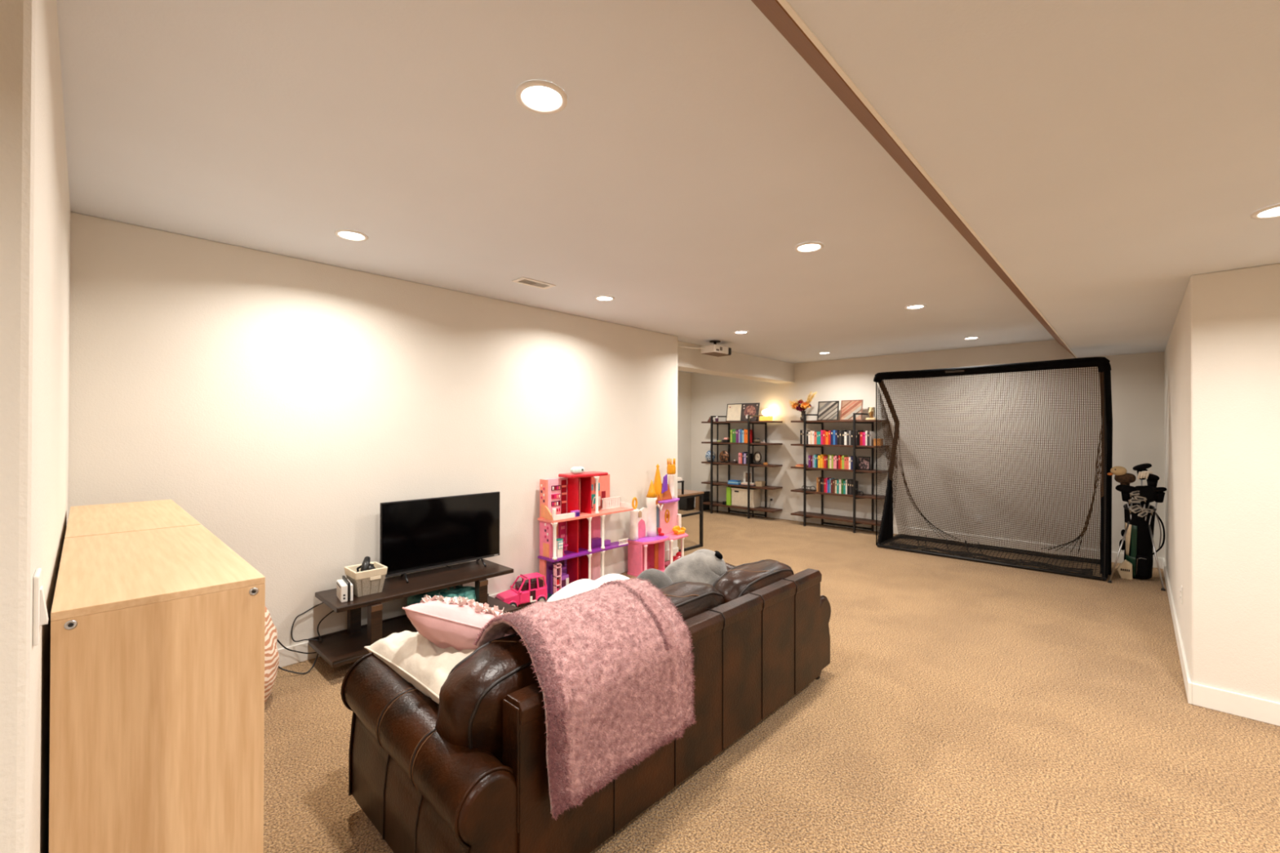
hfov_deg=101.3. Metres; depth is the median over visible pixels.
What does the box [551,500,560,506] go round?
shelf
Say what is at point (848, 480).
book
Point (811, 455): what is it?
book
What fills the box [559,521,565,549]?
print
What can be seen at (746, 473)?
photo
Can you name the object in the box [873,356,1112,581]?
net
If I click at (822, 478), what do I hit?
book
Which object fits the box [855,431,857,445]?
book
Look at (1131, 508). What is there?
club
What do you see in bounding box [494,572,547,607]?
toy car
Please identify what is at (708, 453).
woven ball
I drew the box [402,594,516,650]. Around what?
throw pillow
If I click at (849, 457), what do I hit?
book
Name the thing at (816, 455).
book
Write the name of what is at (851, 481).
book
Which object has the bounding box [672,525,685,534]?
sofa
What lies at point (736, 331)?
recessed light
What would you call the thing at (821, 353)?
recessed light
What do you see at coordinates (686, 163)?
ceiling
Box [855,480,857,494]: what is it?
book
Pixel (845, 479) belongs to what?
book
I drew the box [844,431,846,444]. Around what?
book
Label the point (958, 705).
floor
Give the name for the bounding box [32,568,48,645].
light switch
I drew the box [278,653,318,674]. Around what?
power cord
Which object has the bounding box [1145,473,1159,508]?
club
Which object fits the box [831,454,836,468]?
book
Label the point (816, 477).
book
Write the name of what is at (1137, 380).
wall
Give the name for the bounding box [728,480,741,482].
book
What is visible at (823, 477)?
book
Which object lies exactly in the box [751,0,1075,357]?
ceiling beam
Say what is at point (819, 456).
book
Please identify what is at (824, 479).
book
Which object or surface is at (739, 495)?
storage bin
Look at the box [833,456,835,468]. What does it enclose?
book
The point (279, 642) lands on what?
power cord
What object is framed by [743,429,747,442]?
book
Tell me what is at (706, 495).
box
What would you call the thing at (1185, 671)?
baseboard
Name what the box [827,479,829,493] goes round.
book
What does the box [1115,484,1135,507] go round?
club
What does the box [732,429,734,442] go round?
book
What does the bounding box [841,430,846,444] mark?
book
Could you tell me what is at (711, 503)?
bookcase
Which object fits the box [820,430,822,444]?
book
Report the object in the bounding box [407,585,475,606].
folded blanket
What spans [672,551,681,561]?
carriage
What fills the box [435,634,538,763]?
cushion
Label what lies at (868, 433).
book
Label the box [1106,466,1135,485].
club
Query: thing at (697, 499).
box
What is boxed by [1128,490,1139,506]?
club
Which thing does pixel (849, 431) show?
book
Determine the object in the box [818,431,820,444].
book
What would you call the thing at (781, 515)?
baseboard
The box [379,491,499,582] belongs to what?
television
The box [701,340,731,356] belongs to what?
projector
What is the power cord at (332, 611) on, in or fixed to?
on the stand
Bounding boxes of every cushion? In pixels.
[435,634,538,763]
[546,573,629,602]
[636,568,672,588]
[660,581,724,620]
[714,559,792,603]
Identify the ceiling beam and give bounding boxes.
[677,341,794,383]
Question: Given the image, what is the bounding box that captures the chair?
[657,527,664,536]
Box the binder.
[726,486,736,505]
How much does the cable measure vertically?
0.046 m
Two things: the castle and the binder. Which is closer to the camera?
the castle
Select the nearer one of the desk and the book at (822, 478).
the desk
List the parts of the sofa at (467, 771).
arm, panel, rail, panel, panel, panel, rail, rail, panel, rail, arm, panel, rail, panel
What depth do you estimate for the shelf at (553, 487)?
4.99 m
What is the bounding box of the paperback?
[795,463,808,466]
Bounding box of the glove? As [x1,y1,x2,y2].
[1137,471,1152,479]
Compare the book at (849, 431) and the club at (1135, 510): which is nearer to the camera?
the club at (1135, 510)
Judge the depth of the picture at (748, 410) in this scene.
9.41 m
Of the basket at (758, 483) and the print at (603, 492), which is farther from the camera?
the basket at (758, 483)
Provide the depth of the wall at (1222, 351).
2.92 m
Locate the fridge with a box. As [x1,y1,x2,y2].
[556,537,563,558]
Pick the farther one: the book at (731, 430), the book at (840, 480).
the book at (731, 430)
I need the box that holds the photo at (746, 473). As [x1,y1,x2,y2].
[745,472,751,482]
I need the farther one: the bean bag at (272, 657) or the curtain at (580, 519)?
the curtain at (580, 519)
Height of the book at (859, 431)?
0.230 m
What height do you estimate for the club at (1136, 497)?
0.781 m
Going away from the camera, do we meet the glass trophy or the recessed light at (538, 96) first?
the recessed light at (538, 96)
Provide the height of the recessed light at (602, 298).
0.009 m
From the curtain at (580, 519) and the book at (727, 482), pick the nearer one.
the curtain at (580, 519)
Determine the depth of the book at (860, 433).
7.97 m
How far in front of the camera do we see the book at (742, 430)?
9.41 m
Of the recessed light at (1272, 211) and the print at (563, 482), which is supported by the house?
the print at (563, 482)
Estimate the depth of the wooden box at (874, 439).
7.80 m
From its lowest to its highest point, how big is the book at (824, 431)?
0.228 m
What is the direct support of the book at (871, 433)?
on the bookcase at (803, 513)
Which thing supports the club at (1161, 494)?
in the golf bag at (1138, 544)
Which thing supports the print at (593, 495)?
attached to the house
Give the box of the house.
[537,471,633,601]
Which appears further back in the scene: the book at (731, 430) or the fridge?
the book at (731, 430)
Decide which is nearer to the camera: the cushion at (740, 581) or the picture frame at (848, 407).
the cushion at (740, 581)
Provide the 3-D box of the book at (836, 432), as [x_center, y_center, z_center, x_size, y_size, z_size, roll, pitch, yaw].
[3.120,0.176,8.279,0.030,0.223,0.138,0,0,43]
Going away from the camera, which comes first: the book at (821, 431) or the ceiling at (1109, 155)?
the ceiling at (1109, 155)
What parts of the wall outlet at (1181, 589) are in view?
plate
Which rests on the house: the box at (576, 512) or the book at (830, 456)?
the box at (576, 512)
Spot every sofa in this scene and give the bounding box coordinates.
[340,559,831,852]
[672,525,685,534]
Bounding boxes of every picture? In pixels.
[744,405,755,418]
[858,457,868,469]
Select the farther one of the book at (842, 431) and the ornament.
the ornament
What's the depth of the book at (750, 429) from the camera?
9.33 m
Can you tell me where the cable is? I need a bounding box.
[677,345,704,349]
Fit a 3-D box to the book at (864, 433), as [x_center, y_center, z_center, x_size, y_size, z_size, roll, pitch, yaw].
[3.433,0.187,7.989,0.040,0.200,0.138,0,0,43]
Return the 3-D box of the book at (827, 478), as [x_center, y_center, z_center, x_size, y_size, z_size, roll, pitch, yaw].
[3.013,0.932,8.387,0.022,0.231,0.150,0,0,43]
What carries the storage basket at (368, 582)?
on the stand
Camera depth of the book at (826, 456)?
8.33 m
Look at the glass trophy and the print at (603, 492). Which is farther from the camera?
the glass trophy
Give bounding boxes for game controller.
[356,556,375,572]
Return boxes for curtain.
[580,480,581,511]
[580,519,581,547]
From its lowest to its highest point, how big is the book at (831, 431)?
0.226 m
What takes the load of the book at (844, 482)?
on the bookcase at (803, 513)
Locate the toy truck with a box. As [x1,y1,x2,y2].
[722,437,729,442]
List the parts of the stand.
leg, leg, cap plate, leg, cap plate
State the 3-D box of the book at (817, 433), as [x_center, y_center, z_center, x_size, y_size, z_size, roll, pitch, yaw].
[2.905,0.186,8.500,0.031,0.205,0.137,0,0,43]
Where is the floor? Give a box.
[263,507,1279,852]
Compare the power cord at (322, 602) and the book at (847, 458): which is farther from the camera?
the book at (847, 458)
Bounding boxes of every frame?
[725,402,759,421]
[743,471,751,482]
[817,400,839,420]
[840,400,862,420]
[857,456,870,470]
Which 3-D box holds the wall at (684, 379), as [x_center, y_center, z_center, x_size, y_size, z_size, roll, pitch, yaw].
[-0.145,0.261,9.439,0.150,2.699,3.556,0,0,43]
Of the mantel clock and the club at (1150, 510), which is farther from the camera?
the mantel clock
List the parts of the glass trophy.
glass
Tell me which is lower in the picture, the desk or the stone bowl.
the desk
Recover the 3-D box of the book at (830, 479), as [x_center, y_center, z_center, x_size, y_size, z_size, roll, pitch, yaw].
[3.059,0.935,8.355,0.023,0.224,0.148,0,0,43]
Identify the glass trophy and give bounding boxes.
[866,407,877,419]
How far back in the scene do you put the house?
5.04 m
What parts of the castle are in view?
post, door, blue doorway, golden crown, post, post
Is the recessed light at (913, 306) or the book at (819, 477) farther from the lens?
the book at (819, 477)
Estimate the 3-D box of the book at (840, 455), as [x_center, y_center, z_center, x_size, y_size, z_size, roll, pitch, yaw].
[3.155,0.555,8.242,0.023,0.213,0.139,0,0,43]
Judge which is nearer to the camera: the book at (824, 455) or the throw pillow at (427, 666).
the throw pillow at (427, 666)
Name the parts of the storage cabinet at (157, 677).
panel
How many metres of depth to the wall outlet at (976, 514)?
7.15 m
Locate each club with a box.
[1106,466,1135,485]
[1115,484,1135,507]
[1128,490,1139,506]
[1128,498,1141,506]
[1128,504,1141,519]
[1130,506,1142,513]
[1132,485,1158,507]
[1133,463,1151,506]
[1133,495,1146,508]
[1137,510,1148,521]
[1140,507,1154,524]
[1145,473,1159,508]
[1153,487,1166,511]
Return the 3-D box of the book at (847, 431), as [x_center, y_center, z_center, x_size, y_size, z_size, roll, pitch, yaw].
[3.258,0.173,8.160,0.031,0.228,0.136,0,0,43]
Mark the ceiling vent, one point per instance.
(525, 281)
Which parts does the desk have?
rail, foot rail, cross rail, leg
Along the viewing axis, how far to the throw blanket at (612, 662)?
1.91 m
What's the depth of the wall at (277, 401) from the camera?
3.62 m
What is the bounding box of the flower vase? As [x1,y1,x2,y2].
[788,391,816,420]
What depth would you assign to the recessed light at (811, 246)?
3.26 m
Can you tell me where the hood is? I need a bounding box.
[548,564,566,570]
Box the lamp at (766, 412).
[759,408,773,421]
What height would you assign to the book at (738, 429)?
0.236 m
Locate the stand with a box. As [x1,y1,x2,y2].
[308,559,521,667]
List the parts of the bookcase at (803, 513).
post, post, shelf, shelf, shelf, shelf, shelf, foot rail, post, post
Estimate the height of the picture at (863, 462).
0.165 m
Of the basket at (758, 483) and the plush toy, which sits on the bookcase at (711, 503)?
the basket at (758, 483)
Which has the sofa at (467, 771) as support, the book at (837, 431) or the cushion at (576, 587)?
the cushion at (576, 587)
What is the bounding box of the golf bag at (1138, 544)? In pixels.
[1107,502,1165,591]
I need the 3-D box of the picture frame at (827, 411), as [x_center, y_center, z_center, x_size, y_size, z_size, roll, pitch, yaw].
[3.022,-0.251,8.437,0.339,0.313,0.066,0,0,43]
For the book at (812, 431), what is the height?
0.215 m
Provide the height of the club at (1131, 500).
0.753 m
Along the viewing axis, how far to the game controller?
3.54 m
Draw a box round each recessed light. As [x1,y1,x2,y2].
[333,229,368,241]
[515,80,567,114]
[594,295,614,301]
[733,330,748,333]
[794,241,823,252]
[817,351,831,354]
[904,304,926,309]
[963,336,979,339]
[1250,203,1279,218]
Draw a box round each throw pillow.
[364,630,475,703]
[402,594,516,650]
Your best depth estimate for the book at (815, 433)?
8.48 m
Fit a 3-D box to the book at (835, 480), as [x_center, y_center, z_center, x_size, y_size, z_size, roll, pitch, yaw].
[3.126,0.945,8.291,0.034,0.204,0.148,0,0,43]
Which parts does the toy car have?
door panel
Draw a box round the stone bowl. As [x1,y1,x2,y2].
[754,438,760,443]
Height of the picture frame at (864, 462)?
0.205 m
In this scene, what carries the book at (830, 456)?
on the bookcase at (803, 513)
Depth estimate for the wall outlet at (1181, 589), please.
3.59 m
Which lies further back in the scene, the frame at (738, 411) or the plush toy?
the frame at (738, 411)
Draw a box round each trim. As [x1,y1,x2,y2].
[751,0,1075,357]
[777,0,1077,358]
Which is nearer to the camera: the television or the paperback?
the television
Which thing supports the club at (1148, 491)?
in the golf bag at (1138, 544)
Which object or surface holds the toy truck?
on the bookcase at (711, 503)
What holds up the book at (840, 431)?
on the bookcase at (803, 513)
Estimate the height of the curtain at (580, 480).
0.320 m
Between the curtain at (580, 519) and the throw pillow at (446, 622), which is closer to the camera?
the throw pillow at (446, 622)
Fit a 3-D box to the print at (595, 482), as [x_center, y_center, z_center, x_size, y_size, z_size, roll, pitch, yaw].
[-0.436,0.618,5.377,0.010,0.080,0.060,0,0,43]
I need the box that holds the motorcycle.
[855,488,863,495]
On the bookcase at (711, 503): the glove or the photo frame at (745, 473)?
the photo frame at (745, 473)
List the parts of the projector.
mount plate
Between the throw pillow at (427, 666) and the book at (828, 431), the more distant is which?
the book at (828, 431)
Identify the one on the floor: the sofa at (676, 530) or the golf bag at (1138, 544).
the golf bag at (1138, 544)
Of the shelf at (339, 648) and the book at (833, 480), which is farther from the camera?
the book at (833, 480)
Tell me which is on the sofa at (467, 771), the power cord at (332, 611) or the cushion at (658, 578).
the cushion at (658, 578)
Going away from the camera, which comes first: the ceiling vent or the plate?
the ceiling vent
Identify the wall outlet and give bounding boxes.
[769,497,773,504]
[976,514,982,523]
[1180,585,1182,604]
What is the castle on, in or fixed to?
on the floor
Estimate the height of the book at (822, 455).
0.216 m
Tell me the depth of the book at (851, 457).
8.07 m
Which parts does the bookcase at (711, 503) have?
post, post, post, shelf, shelf, shelf, shelf, shelf, foot rail, post, post, post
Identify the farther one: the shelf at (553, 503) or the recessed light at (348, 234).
the shelf at (553, 503)
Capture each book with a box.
[727,482,741,484]
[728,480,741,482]
[730,430,732,442]
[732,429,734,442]
[735,430,737,442]
[737,429,739,442]
[739,429,743,442]
[742,430,743,442]
[742,452,747,463]
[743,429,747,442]
[743,453,747,463]
[745,430,747,442]
[750,429,751,443]
[800,430,802,444]
[806,431,808,444]
[808,431,810,444]
[808,455,810,467]
[810,431,812,444]
[810,455,812,467]
[812,431,817,444]
[812,455,813,467]
[813,431,816,444]
[814,454,816,467]
[816,431,818,444]
[816,454,820,467]
[816,477,817,491]
[817,455,820,467]
[817,476,823,492]
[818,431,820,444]
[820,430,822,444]
[820,453,826,467]
[820,477,824,492]
[822,430,829,444]
[822,454,827,467]
[822,478,823,492]
[823,478,826,492]
[825,431,828,444]
[826,456,827,468]
[826,477,831,492]
[827,454,831,468]
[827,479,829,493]
[828,431,830,444]
[829,455,831,468]
[829,478,835,493]
[830,430,833,444]
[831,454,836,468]
[831,480,832,493]
[832,479,838,493]
[833,430,839,444]
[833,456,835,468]
[835,431,837,444]
[835,455,838,468]
[835,480,836,493]
[836,456,838,468]
[836,479,839,493]
[837,431,839,444]
[838,454,843,469]
[839,430,841,444]
[839,479,841,493]
[840,456,841,469]
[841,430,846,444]
[841,455,848,469]
[841,478,847,493]
[843,480,845,493]
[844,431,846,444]
[844,457,846,469]
[845,480,847,493]
[846,430,852,444]
[846,456,850,469]
[847,479,852,494]
[848,431,850,444]
[848,457,850,469]
[849,479,853,494]
[850,431,853,444]
[850,455,856,469]
[851,480,853,494]
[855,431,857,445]
[855,457,857,469]
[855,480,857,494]
[857,430,863,445]
[859,431,862,445]
[862,431,865,445]
[865,431,871,445]
[866,431,869,445]
[869,431,874,445]
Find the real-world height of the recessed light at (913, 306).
0.009 m
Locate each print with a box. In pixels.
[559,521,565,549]
[560,480,566,513]
[591,493,595,503]
[595,482,599,491]
[598,496,600,506]
[601,490,605,507]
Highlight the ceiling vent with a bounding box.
[511,276,555,288]
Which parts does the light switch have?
plate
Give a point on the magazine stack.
(752, 484)
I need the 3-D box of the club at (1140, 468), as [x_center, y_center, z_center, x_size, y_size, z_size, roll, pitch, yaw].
[5.235,0.933,5.473,0.145,1.107,0.205,0,0,43]
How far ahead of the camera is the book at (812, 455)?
8.50 m
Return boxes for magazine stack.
[741,481,755,486]
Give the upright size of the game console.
0.122 m
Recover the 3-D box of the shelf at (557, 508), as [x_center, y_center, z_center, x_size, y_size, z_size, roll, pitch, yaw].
[-0.799,0.793,4.994,0.008,0.045,0.105,0,0,43]
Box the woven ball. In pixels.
[705,450,715,462]
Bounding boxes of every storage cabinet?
[48,524,265,852]
[64,499,201,537]
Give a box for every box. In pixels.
[570,510,579,516]
[695,496,699,510]
[702,490,710,511]
[873,438,883,445]
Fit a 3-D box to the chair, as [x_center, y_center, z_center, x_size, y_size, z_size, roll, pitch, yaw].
[0.234,1.173,5.854,0.062,0.086,0.058,0,0,43]
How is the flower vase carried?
on the bookcase at (803, 513)
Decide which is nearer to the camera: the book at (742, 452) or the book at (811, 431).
the book at (811, 431)
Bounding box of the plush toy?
[663,548,726,586]
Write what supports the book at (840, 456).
on the bookcase at (803, 513)
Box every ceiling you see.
[56,0,1054,373]
[786,0,1279,357]
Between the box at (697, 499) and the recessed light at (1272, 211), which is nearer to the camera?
the recessed light at (1272, 211)
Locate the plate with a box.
[719,450,728,462]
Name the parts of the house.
corner post, drawer, lift rail, lounge seat, lounge arm, rail, railing, railing panel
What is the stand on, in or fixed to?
on the floor
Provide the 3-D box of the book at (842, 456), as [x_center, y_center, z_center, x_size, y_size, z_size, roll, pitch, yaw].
[3.204,0.557,8.207,0.035,0.210,0.154,0,0,43]
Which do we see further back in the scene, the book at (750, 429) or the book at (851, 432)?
the book at (750, 429)
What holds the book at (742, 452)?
on the bookcase at (711, 503)
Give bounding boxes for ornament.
[801,485,816,491]
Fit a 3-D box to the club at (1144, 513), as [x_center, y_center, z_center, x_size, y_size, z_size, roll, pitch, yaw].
[5.194,1.166,5.421,0.085,0.643,0.301,0,0,43]
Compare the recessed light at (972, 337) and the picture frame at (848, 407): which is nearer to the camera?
the recessed light at (972, 337)
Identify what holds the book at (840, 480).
on the bookcase at (803, 513)
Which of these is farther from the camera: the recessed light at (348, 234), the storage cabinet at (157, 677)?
the recessed light at (348, 234)
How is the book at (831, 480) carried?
on the bookcase at (803, 513)
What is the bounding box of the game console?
[336,575,353,602]
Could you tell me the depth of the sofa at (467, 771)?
1.91 m
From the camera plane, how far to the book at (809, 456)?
8.53 m
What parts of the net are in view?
cord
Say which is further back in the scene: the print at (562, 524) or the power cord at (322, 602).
the print at (562, 524)
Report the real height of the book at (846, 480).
0.221 m
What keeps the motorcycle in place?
on the bookcase at (803, 513)
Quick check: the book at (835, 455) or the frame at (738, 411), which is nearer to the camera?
the book at (835, 455)
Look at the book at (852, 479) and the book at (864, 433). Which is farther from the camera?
the book at (852, 479)
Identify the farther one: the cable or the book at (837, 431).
the book at (837, 431)
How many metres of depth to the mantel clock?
9.23 m
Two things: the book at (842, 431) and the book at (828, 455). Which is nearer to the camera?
the book at (842, 431)
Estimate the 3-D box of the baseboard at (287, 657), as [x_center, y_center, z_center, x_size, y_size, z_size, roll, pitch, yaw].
[-1.265,1.521,4.573,0.016,0.122,5.038,0,0,43]
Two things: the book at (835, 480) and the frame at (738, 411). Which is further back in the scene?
the frame at (738, 411)
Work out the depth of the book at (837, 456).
8.21 m
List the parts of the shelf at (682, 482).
post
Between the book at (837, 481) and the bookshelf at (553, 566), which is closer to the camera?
the bookshelf at (553, 566)
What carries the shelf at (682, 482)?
on the desk
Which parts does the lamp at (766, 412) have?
globe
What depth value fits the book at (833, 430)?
8.26 m
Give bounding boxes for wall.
[0,0,71,852]
[67,212,677,648]
[677,371,691,502]
[690,339,1164,558]
[1164,263,1279,702]
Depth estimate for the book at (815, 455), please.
8.46 m
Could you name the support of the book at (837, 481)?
on the bookcase at (803, 513)
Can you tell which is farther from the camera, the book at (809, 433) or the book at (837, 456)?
the book at (809, 433)
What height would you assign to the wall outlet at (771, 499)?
0.116 m
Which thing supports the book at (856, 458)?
on the bookcase at (803, 513)
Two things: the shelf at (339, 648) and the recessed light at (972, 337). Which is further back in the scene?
the recessed light at (972, 337)
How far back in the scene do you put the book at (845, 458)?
8.13 m
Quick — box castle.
[626,457,688,577]
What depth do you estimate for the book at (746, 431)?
9.36 m
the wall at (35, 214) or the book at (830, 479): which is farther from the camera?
the book at (830, 479)
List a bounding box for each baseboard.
[277,547,678,667]
[693,501,1163,568]
[1162,558,1191,704]
[1191,682,1279,726]
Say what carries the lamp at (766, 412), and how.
on the bookcase at (711, 503)
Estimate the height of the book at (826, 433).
0.204 m
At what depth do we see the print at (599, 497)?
5.39 m
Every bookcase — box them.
[701,415,782,518]
[791,413,888,533]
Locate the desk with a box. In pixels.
[677,488,704,551]
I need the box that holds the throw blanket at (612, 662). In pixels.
[473,576,697,820]
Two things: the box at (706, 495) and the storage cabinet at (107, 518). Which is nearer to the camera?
the storage cabinet at (107, 518)
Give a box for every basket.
[344,561,387,596]
[755,480,764,486]
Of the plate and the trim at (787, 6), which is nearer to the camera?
the trim at (787, 6)
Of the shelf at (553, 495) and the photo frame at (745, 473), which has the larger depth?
the photo frame at (745, 473)
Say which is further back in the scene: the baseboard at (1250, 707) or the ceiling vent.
the ceiling vent
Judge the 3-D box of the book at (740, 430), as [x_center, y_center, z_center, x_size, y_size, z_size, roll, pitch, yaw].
[1.857,0.170,9.480,0.043,0.242,0.128,0,0,43]
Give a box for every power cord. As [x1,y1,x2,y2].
[276,639,316,653]
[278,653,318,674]
[290,602,323,642]
[316,610,333,639]
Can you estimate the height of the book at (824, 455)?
0.205 m
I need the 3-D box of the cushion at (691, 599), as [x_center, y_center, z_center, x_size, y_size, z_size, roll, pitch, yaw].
[0.168,0.976,2.538,0.278,0.395,0.661,0,0,43]
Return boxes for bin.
[679,497,694,511]
[730,486,760,507]
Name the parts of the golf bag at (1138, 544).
stand leg, cream panel, green panel, stand leg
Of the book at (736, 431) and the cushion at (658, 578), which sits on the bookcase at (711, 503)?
the book at (736, 431)
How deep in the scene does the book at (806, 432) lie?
8.56 m
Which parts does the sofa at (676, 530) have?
seat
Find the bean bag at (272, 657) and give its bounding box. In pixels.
[264,606,279,702]
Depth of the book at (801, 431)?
8.64 m
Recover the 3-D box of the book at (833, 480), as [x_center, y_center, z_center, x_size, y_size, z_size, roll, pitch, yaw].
[3.088,0.940,8.302,0.033,0.214,0.133,0,0,43]
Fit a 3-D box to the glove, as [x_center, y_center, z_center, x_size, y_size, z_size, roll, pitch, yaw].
[5.177,0.498,5.383,0.116,0.085,0.077,0,0,43]
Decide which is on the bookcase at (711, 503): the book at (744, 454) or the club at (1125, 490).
the book at (744, 454)
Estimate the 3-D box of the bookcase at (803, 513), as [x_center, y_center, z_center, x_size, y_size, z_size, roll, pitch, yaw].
[3.123,0.706,8.310,1.443,1.815,0.365,0,0,43]
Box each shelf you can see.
[308,595,519,667]
[551,484,560,490]
[551,493,560,498]
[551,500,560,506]
[551,506,560,512]
[677,480,684,493]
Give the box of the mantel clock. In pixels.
[753,451,761,464]
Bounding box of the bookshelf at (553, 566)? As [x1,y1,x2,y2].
[552,564,558,592]

